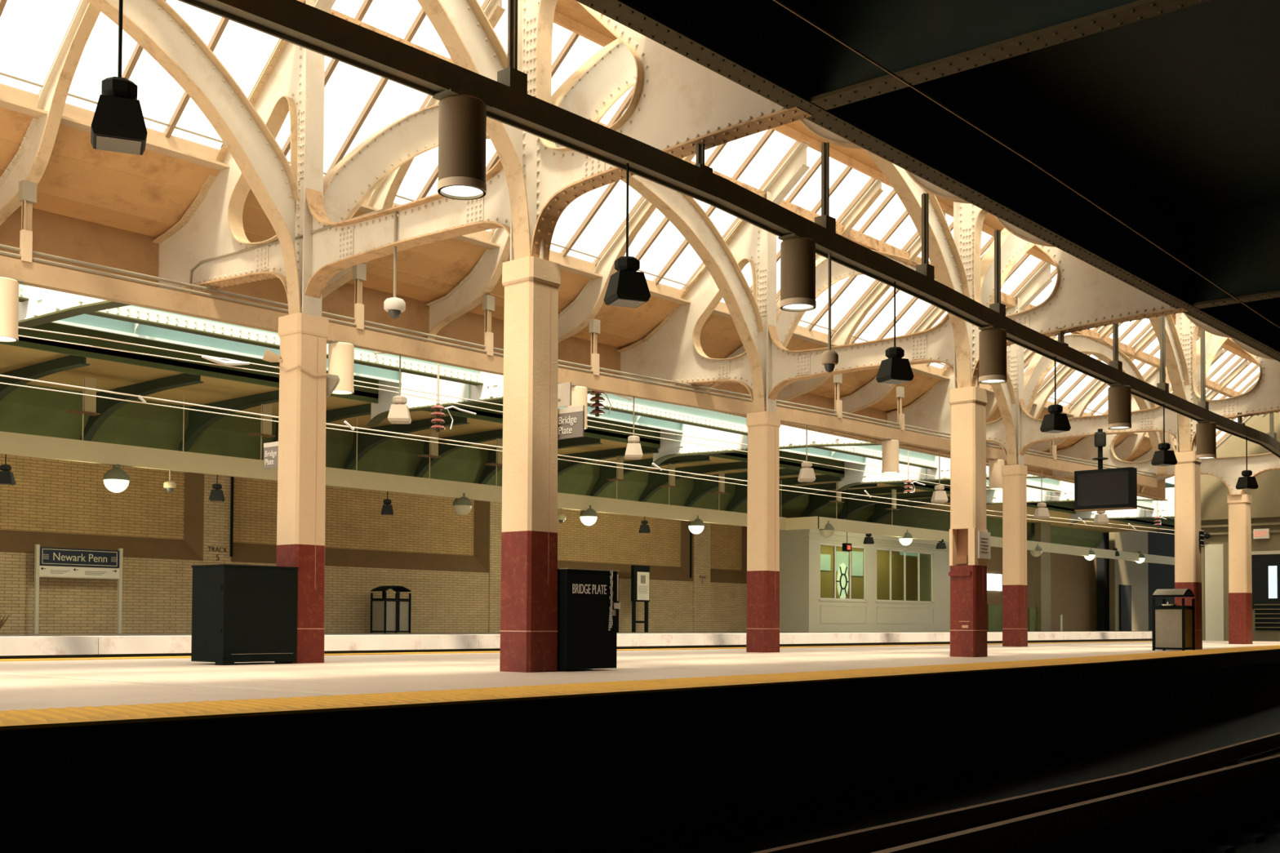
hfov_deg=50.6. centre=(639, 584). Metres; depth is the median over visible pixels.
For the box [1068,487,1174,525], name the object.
window
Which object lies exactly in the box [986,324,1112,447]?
rib
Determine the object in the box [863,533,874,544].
floodlight
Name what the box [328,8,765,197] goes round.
roof purlin
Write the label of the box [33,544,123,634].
station sign
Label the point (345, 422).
clip
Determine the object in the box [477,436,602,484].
rib
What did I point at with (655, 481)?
rib
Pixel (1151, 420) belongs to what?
girder
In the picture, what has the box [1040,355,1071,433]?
pendant lamp
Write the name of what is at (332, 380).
speaker
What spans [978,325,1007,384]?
lamp
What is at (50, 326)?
trim
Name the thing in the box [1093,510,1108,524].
floodlight
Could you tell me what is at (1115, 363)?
hanger
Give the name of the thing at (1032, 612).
bench
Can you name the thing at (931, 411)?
column
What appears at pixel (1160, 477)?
rib
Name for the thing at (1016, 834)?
rail
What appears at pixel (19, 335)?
wire
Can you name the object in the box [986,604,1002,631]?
bench
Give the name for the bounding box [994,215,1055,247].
rib
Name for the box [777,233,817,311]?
lamp
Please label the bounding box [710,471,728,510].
hanger
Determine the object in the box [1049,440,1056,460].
hanger
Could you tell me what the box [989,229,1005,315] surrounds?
hanger
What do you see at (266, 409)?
hanger
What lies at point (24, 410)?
wall
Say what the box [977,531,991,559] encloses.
notice
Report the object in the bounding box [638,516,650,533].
pendant lamp
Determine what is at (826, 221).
hanger
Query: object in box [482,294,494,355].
hanger
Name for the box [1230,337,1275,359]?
rib
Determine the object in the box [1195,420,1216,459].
lamp
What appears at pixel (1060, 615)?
leaning pole
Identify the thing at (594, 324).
hanger
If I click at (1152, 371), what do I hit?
rafter
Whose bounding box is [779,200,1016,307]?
roof purlin
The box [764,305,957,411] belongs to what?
girder
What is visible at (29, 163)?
rib
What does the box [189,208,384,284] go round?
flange
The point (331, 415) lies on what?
rib
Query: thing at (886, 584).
waiting room
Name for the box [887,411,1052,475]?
trim
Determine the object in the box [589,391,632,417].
insulator
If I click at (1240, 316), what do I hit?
trim
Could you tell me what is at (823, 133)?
rib
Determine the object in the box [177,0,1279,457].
overhead beam
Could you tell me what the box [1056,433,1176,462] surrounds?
cove
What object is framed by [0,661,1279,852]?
track bed
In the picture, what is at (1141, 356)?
roof purlin
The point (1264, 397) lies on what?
column
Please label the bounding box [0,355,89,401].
rib
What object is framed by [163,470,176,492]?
dome camera
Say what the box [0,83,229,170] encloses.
curb
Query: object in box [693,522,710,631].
wall pier
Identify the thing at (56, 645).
far platform edge
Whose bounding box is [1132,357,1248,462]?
rib
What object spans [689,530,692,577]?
pipe
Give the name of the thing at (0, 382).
wire
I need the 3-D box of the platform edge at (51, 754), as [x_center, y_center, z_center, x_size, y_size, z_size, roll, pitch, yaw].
[2.206,0.998,13.389,1.447,0.244,64.608,-1,-2,37]
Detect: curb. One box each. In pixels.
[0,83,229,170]
[357,195,690,304]
[711,302,950,380]
[978,383,1094,416]
[1127,431,1176,448]
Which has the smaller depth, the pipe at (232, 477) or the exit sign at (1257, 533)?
the pipe at (232, 477)
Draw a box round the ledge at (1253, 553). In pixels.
[1251,550,1279,555]
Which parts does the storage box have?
lid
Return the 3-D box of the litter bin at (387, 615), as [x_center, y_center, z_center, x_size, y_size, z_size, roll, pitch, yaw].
[-6.408,0.643,34.823,0.590,1.215,0.844,-1,-2,41]
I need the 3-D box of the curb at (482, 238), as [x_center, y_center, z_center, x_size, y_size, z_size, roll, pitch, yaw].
[-2.171,-5.182,20.383,0.205,0.245,9.206,-1,-2,41]
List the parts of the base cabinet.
lid, chain, rail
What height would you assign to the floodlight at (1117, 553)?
0.444 m
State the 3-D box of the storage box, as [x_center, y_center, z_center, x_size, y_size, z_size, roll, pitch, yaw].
[-4.418,0.342,15.149,0.670,1.090,0.970,-1,-2,41]
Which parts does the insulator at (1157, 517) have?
support arm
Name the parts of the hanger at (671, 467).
rod, foot plate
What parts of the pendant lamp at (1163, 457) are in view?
drop rod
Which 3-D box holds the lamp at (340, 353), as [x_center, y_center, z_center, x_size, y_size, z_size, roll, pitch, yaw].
[-4.079,-2.957,18.473,0.354,0.680,0.400,-1,-2,41]
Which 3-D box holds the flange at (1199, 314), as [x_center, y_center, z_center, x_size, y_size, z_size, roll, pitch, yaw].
[10.482,-3.629,21.864,0.220,0.116,9.574,-1,-2,41]
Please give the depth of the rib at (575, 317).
22.09 m
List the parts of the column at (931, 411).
splice plate, steel stem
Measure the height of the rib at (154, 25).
3.570 m
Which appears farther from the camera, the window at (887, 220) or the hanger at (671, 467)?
the hanger at (671, 467)
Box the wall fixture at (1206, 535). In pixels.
[1204,533,1210,538]
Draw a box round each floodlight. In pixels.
[0,453,15,485]
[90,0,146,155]
[208,475,224,502]
[381,491,393,515]
[387,335,411,424]
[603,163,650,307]
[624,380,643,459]
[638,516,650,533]
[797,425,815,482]
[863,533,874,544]
[875,281,914,384]
[930,436,948,502]
[935,539,946,549]
[1033,456,1049,519]
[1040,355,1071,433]
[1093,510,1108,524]
[1112,548,1119,555]
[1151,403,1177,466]
[1235,436,1257,489]
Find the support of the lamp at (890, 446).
hanging from the horizontal beam at (33, 274)
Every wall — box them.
[0,383,1102,548]
[0,453,742,570]
[0,551,746,634]
[0,638,1151,658]
[742,526,746,580]
[986,546,1096,631]
[1200,412,1279,641]
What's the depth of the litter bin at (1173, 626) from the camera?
25.78 m
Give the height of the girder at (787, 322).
3.570 m
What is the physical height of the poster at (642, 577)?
0.880 m
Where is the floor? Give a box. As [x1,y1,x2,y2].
[0,640,1279,711]
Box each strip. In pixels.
[0,640,1151,661]
[0,644,1279,730]
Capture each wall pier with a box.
[203,474,231,564]
[482,502,502,632]
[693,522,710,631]
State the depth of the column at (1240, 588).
35.76 m
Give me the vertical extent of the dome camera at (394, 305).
1.225 m
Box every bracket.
[133,323,140,333]
[635,415,640,422]
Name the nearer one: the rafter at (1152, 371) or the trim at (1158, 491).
the rafter at (1152, 371)
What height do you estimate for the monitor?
1.716 m
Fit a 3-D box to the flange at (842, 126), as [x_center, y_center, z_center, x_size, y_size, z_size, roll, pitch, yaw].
[4.377,-3.863,14.733,0.220,0.116,9.206,-1,-2,41]
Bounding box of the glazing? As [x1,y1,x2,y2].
[1251,555,1279,608]
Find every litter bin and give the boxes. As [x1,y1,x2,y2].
[370,585,411,633]
[1151,588,1195,650]
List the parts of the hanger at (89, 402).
rod, foot plate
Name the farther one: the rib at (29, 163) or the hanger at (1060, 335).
the hanger at (1060, 335)
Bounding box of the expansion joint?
[0,671,357,695]
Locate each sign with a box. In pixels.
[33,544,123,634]
[263,441,278,469]
[557,405,584,439]
[1199,529,1204,546]
[1253,528,1270,538]
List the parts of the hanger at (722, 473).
rod, foot plate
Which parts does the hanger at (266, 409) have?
rod, foot plate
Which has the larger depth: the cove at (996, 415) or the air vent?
the air vent
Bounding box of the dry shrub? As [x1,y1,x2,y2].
[0,613,9,629]
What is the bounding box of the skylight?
[220,0,795,286]
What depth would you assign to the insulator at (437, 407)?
24.03 m
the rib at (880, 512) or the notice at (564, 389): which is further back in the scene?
the rib at (880, 512)
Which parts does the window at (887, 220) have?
sill rail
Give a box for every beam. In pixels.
[0,255,1157,487]
[0,431,1174,564]
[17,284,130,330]
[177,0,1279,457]
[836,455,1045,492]
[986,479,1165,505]
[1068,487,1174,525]
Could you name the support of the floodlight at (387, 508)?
hanging from the beam at (11, 443)
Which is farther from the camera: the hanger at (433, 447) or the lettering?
the hanger at (433, 447)
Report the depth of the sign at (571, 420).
13.22 m
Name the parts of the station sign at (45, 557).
post, name panel, rail, direction panel, post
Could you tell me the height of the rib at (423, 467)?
1.078 m
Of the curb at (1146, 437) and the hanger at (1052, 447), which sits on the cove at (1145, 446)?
the curb at (1146, 437)
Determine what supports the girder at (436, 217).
attached to the column at (677, 104)
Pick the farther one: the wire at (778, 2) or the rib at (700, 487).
the rib at (700, 487)
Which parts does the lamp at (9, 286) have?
mounting plate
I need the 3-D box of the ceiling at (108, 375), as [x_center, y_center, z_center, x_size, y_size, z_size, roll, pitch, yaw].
[-4.051,-3.897,35.643,5.650,0.100,90.000,-1,-2,41]
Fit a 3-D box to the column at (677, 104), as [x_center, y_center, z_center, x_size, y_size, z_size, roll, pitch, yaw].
[0.067,-3.022,12.335,3.420,7.700,0.436,-1,-2,41]
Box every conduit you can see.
[0,244,1155,475]
[0,250,1157,477]
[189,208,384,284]
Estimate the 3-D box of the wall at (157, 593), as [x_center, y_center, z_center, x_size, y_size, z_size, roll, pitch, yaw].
[-9.865,0.410,32.249,0.500,1.880,41.500,-1,-2,41]
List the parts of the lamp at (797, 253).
mounting plate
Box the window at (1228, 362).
[1103,335,1259,445]
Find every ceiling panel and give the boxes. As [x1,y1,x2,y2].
[807,0,1210,111]
[828,69,1187,301]
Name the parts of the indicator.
rod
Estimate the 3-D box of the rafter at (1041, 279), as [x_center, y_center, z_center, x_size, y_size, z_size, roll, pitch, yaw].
[8.031,-6.000,30.345,2.463,2.095,0.220,-1,-2,41]
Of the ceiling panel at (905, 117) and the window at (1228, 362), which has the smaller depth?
the ceiling panel at (905, 117)
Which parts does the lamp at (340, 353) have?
mounting plate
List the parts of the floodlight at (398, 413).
drop rod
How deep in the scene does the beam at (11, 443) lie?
32.35 m
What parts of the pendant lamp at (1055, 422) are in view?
drop rod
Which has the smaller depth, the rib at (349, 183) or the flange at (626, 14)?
the flange at (626, 14)
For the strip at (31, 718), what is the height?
0.052 m
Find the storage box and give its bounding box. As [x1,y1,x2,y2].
[191,564,298,665]
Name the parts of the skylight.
sill rail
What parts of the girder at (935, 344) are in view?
splice plate, splice plate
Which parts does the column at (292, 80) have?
splice plate, splice plate, steel stem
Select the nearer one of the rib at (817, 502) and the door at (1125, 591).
the rib at (817, 502)
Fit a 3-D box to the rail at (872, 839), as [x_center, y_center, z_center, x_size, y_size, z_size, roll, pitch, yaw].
[9.545,2.181,20.551,1.492,0.170,75.088,-1,-2,38]
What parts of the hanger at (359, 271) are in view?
post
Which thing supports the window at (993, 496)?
attached to the girder at (712, 420)
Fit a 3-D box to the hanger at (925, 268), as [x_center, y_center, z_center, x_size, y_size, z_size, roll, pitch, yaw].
[3.297,-4.020,15.659,0.140,0.996,0.180,-1,-2,41]
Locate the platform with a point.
(354, 633)
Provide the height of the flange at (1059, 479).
0.116 m
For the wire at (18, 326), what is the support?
attached to the insulator at (437, 407)
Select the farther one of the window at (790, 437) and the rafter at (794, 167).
the window at (790, 437)
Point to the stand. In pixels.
(640, 575)
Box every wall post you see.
[1035,522,1050,631]
[1109,530,1148,631]
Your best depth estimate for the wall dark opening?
76.85 m
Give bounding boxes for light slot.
[1268,565,1277,598]
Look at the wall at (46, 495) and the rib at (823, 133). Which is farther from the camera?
the wall at (46, 495)
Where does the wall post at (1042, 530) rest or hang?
on the platform
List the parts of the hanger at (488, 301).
post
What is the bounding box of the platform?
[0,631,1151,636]
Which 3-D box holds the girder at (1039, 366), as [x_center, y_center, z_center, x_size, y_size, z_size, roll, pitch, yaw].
[11.320,-4.315,33.573,0.220,3.570,9.136,-1,-2,41]
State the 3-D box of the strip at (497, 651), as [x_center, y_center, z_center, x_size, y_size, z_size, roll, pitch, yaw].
[-4.382,1.081,18.974,1.082,0.192,64.519,-1,-2,42]
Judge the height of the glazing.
1.779 m
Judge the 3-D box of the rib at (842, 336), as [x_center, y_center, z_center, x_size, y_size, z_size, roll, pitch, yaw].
[4.316,-5.365,27.189,4.024,3.580,0.158,-1,-2,41]
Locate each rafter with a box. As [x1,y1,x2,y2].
[221,0,336,147]
[685,139,810,288]
[946,260,1052,368]
[1143,366,1167,379]
[1216,413,1267,448]
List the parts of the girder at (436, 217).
splice plate, splice plate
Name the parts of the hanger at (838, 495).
rod, foot plate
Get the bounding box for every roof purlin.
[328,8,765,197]
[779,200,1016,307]
[1023,303,1159,368]
[1205,378,1242,397]
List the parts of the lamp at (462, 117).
mounting plate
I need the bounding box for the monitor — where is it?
[1074,428,1137,511]
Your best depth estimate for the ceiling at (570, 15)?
22.25 m
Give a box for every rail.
[751,732,1279,852]
[871,754,1279,852]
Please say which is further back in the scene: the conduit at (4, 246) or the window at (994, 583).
the window at (994, 583)
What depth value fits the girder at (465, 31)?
12.88 m
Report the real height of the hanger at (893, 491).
1.240 m
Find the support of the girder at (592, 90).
attached to the column at (1083, 296)
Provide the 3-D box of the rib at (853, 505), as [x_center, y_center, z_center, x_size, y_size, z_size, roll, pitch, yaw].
[9.181,-2.822,50.353,4.600,1.078,0.180,-1,-2,41]
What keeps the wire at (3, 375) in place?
attached to the clip
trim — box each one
[0,205,159,287]
[0,322,1174,529]
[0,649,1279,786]
[191,277,620,378]
[626,0,807,97]
[666,382,887,441]
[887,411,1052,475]
[1064,477,1165,499]
[1201,297,1279,351]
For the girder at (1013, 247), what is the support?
attached to the column at (1264, 397)
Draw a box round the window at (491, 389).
[366,348,621,426]
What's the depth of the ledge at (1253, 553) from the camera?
44.60 m
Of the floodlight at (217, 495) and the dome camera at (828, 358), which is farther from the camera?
the floodlight at (217, 495)
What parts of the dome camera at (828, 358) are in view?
drop rod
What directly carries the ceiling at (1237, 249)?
attached to the column at (1083, 296)
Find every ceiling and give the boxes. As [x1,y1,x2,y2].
[0,334,1174,532]
[553,0,1050,262]
[970,0,1279,215]
[1050,258,1175,324]
[1186,198,1279,309]
[1197,328,1258,365]
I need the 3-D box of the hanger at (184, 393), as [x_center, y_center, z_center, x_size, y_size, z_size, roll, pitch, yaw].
[-9.248,-3.276,27.439,0.024,1.220,0.021,-1,-2,41]
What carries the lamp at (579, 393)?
hanging from the horizontal beam at (33, 274)
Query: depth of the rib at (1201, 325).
22.70 m
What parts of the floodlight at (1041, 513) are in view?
drop rod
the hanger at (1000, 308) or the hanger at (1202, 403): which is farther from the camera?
the hanger at (1202, 403)
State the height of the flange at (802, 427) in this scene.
0.116 m
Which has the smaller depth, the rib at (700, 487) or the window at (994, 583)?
the rib at (700, 487)
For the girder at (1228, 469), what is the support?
on the column at (1240, 588)
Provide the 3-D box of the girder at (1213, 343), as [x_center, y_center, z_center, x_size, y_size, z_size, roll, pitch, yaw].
[14.165,-4.370,31.139,0.220,3.570,9.136,-1,-2,41]
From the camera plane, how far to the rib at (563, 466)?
38.21 m
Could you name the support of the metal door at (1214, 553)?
in the wall at (1265, 505)
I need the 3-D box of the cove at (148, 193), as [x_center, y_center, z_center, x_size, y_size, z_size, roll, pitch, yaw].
[-8.756,-5.022,13.894,1.500,0.660,9.206,-1,-2,41]
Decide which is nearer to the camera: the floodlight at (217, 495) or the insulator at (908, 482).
the floodlight at (217, 495)
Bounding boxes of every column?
[151,0,328,663]
[499,0,813,672]
[617,191,780,652]
[884,297,1027,646]
[948,201,1188,657]
[1173,312,1279,649]
[1226,493,1252,644]
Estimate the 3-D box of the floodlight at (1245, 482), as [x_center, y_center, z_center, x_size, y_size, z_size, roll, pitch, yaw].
[12.205,-2.440,27.234,0.300,1.053,0.300,1,-2,-22]
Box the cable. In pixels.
[275,364,329,376]
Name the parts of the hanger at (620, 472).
rod, foot plate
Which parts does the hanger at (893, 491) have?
foot plate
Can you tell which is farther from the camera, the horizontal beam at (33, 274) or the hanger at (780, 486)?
the hanger at (780, 486)
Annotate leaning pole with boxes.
[1059,614,1062,631]
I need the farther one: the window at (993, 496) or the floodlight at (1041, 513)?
the window at (993, 496)
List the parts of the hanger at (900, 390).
post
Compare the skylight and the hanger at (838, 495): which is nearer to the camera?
the skylight
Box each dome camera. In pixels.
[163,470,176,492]
[383,205,405,319]
[557,508,565,523]
[820,253,838,373]
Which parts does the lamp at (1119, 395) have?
mounting plate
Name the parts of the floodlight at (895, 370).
drop rod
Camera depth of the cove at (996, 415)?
35.80 m
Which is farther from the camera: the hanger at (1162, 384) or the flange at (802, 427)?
the flange at (802, 427)
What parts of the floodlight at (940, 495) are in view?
drop rod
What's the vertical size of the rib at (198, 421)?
1.078 m
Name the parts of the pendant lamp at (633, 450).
drop rod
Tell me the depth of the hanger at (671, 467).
39.25 m
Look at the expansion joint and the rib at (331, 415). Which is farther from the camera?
the rib at (331, 415)
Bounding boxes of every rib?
[0,0,100,225]
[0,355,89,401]
[81,373,204,440]
[85,0,301,315]
[178,390,279,452]
[272,403,371,442]
[321,0,505,299]
[323,103,764,412]
[343,415,469,470]
[413,429,502,477]
[426,227,510,343]
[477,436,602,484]
[557,445,658,476]
[558,153,695,342]
[589,454,711,497]
[639,461,747,502]
[684,468,799,506]
[702,177,883,394]
[725,475,840,511]
[776,208,947,407]
[779,483,877,507]
[799,118,864,149]
[801,486,911,517]
[832,250,986,416]
[836,491,933,519]
[867,496,950,523]
[904,169,971,204]
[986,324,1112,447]
[986,336,1050,420]
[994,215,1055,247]
[1024,327,1155,455]
[1113,346,1223,461]
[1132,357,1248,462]
[1140,380,1257,492]
[1183,313,1233,338]
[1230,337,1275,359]
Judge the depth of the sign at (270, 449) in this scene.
16.49 m
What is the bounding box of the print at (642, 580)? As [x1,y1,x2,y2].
[638,575,648,593]
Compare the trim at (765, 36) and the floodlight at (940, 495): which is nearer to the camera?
the trim at (765, 36)
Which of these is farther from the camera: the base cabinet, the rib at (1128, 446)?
the rib at (1128, 446)
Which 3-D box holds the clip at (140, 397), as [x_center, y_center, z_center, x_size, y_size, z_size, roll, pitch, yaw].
[-7.263,-2.700,19.747,0.040,0.109,0.125,-1,-2,41]
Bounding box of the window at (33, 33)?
[0,0,278,145]
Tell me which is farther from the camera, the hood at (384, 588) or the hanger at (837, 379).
the hood at (384, 588)
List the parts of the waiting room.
pane, panel moulding, cornice, pane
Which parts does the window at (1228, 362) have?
glass pane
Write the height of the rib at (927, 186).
3.580 m
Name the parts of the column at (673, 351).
splice plate, splice plate, steel stem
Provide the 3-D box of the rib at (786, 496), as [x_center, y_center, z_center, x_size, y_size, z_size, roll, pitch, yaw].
[6.190,-2.936,46.860,4.600,1.078,0.180,-1,-2,41]
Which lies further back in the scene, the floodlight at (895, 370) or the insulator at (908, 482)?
the insulator at (908, 482)
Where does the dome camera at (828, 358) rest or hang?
hanging from the overhead beam at (295, 22)
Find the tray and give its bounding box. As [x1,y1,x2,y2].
[1160,601,1176,605]
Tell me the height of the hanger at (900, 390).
1.000 m
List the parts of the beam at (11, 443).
globe lamp, globe glass, globe lamp, globe glass, globe lamp, globe glass, globe lamp, globe glass, globe lamp, globe glass, globe lamp, globe glass, globe lamp, globe glass, globe lamp, globe glass, globe lamp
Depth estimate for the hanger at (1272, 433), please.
29.03 m
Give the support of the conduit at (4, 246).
attached to the hanger at (359, 271)
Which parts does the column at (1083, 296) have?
steel stem, splice plate, splice plate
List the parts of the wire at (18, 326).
wire link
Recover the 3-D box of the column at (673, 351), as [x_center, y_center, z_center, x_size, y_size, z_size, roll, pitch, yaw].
[0.940,-2.693,23.699,3.420,7.700,0.436,-1,-2,41]
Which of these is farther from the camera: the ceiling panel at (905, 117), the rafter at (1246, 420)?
the rafter at (1246, 420)
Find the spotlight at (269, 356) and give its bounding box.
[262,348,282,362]
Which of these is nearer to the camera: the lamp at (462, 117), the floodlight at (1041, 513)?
the lamp at (462, 117)
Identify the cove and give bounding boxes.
[0,106,220,237]
[242,188,681,348]
[621,313,941,411]
[888,393,1085,450]
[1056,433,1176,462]
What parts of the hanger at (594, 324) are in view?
post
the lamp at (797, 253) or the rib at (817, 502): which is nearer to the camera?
the lamp at (797, 253)
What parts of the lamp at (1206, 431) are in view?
mounting plate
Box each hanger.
[18,179,36,262]
[66,377,100,439]
[182,392,184,451]
[246,404,275,459]
[352,263,366,329]
[355,417,357,470]
[417,428,442,478]
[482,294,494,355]
[484,438,502,485]
[497,0,527,93]
[589,318,599,375]
[606,456,626,498]
[659,463,678,504]
[695,143,712,173]
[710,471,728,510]
[780,486,781,516]
[814,142,835,232]
[828,481,844,518]
[833,373,842,418]
[884,488,899,510]
[896,386,904,431]
[915,193,934,279]
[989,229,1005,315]
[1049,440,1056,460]
[1057,328,1068,346]
[1109,323,1122,371]
[1156,315,1168,392]
[1197,328,1208,410]
[1237,412,1244,425]
[1266,413,1276,439]
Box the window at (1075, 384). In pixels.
[941,260,1175,415]
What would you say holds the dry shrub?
on the platform
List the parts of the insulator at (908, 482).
support arm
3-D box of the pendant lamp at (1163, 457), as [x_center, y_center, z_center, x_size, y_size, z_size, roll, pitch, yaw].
[8.978,-2.569,23.194,0.300,1.058,0.300,1,-2,-22]
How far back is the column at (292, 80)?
15.70 m
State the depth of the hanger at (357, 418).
30.72 m
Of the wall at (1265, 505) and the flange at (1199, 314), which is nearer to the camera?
the flange at (1199, 314)
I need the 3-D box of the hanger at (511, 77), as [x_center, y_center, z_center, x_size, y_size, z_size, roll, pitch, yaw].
[-0.962,-4.133,10.223,0.140,0.870,0.180,-1,-2,41]
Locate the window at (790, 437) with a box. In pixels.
[650,423,879,466]
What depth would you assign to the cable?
15.55 m
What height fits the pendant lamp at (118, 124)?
1.045 m
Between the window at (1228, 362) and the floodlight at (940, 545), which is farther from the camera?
the floodlight at (940, 545)
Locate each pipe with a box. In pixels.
[230,476,234,556]
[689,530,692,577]
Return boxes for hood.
[370,585,410,591]
[1151,588,1194,597]
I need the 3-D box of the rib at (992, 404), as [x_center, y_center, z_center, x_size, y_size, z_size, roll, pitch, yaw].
[8.943,-5.187,32.594,4.024,3.580,0.158,-1,-2,41]
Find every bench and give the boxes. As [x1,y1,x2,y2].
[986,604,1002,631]
[1027,608,1036,631]
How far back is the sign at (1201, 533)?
27.44 m
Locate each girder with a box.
[18,284,1174,509]
[51,313,1174,519]
[301,159,513,312]
[417,0,530,259]
[548,38,971,387]
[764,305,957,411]
[776,249,1017,464]
[980,227,1191,451]
[1017,383,1181,464]
[1023,333,1166,474]
[1051,367,1279,495]
[1195,330,1227,396]
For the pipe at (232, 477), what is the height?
2.600 m
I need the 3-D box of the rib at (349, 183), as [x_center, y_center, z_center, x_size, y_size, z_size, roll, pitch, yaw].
[-0.911,-4.783,19.288,0.220,3.570,9.073,-1,-2,41]
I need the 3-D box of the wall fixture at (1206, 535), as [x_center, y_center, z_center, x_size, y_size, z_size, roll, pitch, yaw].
[19.194,-1.644,45.823,0.200,0.200,0.200,-1,-2,41]
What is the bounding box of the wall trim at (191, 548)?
[0,471,746,583]
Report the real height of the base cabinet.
0.992 m
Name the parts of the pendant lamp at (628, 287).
drop rod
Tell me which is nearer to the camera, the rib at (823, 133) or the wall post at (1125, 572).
the rib at (823, 133)
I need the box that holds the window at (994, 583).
[986,573,1002,591]
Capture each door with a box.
[1119,584,1131,631]
[1204,543,1224,640]
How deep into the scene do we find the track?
14.13 m
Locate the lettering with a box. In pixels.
[208,546,227,560]
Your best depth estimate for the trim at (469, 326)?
21.11 m
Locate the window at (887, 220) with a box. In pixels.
[680,135,1041,366]
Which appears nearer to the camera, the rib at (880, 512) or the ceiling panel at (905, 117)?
the ceiling panel at (905, 117)
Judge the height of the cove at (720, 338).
0.660 m
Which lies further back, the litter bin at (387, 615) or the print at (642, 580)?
the print at (642, 580)
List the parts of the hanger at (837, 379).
post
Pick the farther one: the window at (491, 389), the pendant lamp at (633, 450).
the window at (491, 389)
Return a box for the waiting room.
[779,528,950,632]
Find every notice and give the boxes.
[557,382,571,407]
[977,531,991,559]
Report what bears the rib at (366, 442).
attached to the ceiling at (108, 375)
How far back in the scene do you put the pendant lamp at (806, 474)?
25.71 m
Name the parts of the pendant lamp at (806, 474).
drop rod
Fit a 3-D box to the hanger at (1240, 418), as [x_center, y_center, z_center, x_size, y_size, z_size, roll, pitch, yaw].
[11.928,-3.288,26.919,0.140,0.260,0.180,-1,-2,41]
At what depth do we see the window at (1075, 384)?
35.39 m
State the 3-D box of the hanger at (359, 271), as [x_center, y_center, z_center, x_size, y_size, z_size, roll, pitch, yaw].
[-3.872,-3.930,18.699,0.140,1.000,0.170,-1,-2,41]
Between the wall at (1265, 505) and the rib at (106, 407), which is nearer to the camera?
the rib at (106, 407)
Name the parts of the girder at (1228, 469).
splice plate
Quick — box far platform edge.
[0,631,1151,655]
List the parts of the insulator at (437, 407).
support arm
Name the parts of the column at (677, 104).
steel stem, splice plate, splice plate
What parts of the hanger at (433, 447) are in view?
rod, foot plate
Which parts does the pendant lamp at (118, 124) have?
drop rod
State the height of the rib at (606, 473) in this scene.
1.078 m
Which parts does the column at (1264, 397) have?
steel stem, splice plate, splice plate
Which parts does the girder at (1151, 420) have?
splice plate, splice plate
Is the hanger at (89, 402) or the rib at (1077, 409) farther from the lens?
the rib at (1077, 409)
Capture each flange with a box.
[575,0,817,111]
[713,410,881,444]
[805,106,1195,309]
[898,444,1053,478]
[1049,477,1168,501]
[1184,307,1279,361]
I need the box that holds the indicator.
[842,488,851,551]
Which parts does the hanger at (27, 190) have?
post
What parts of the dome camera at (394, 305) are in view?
drop rod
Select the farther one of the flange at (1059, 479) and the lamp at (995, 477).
the flange at (1059, 479)
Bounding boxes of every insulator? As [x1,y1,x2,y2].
[373,351,475,431]
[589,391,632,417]
[903,449,924,493]
[1154,500,1166,525]
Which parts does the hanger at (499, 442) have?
foot plate, rod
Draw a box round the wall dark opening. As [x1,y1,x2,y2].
[1096,529,1174,631]
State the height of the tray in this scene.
0.070 m
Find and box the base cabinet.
[557,568,620,669]
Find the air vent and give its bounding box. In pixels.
[1253,604,1279,630]
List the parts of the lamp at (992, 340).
mounting plate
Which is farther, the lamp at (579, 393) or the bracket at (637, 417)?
the bracket at (637, 417)
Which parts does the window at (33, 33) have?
sill rail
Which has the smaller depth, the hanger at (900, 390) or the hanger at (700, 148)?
the hanger at (700, 148)
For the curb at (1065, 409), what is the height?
0.245 m
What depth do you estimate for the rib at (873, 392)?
29.61 m
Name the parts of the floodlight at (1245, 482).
drop rod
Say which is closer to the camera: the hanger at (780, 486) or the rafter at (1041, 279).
the rafter at (1041, 279)
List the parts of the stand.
leg, frame, leg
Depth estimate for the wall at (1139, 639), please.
35.47 m
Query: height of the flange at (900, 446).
0.116 m
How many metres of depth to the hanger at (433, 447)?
32.41 m
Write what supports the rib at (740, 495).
attached to the ceiling at (108, 375)
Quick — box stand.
[631,564,649,632]
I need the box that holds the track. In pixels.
[674,704,1279,852]
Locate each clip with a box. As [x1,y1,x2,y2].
[137,395,146,403]
[343,420,354,430]
[652,462,662,471]
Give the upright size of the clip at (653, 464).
0.145 m
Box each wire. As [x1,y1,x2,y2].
[0,374,1174,530]
[0,382,1174,534]
[17,326,1174,506]
[18,335,1174,514]
[773,0,1279,328]
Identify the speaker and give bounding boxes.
[326,374,339,399]
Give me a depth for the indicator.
45.33 m
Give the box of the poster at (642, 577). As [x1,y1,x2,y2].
[636,571,648,599]
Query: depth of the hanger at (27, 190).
15.24 m
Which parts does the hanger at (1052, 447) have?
post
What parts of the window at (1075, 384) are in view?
sill rail, glass pane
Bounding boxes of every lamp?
[0,275,24,342]
[326,339,357,394]
[432,88,492,199]
[565,383,589,429]
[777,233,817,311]
[881,438,899,473]
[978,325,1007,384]
[988,457,1004,489]
[1107,383,1131,430]
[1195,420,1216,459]

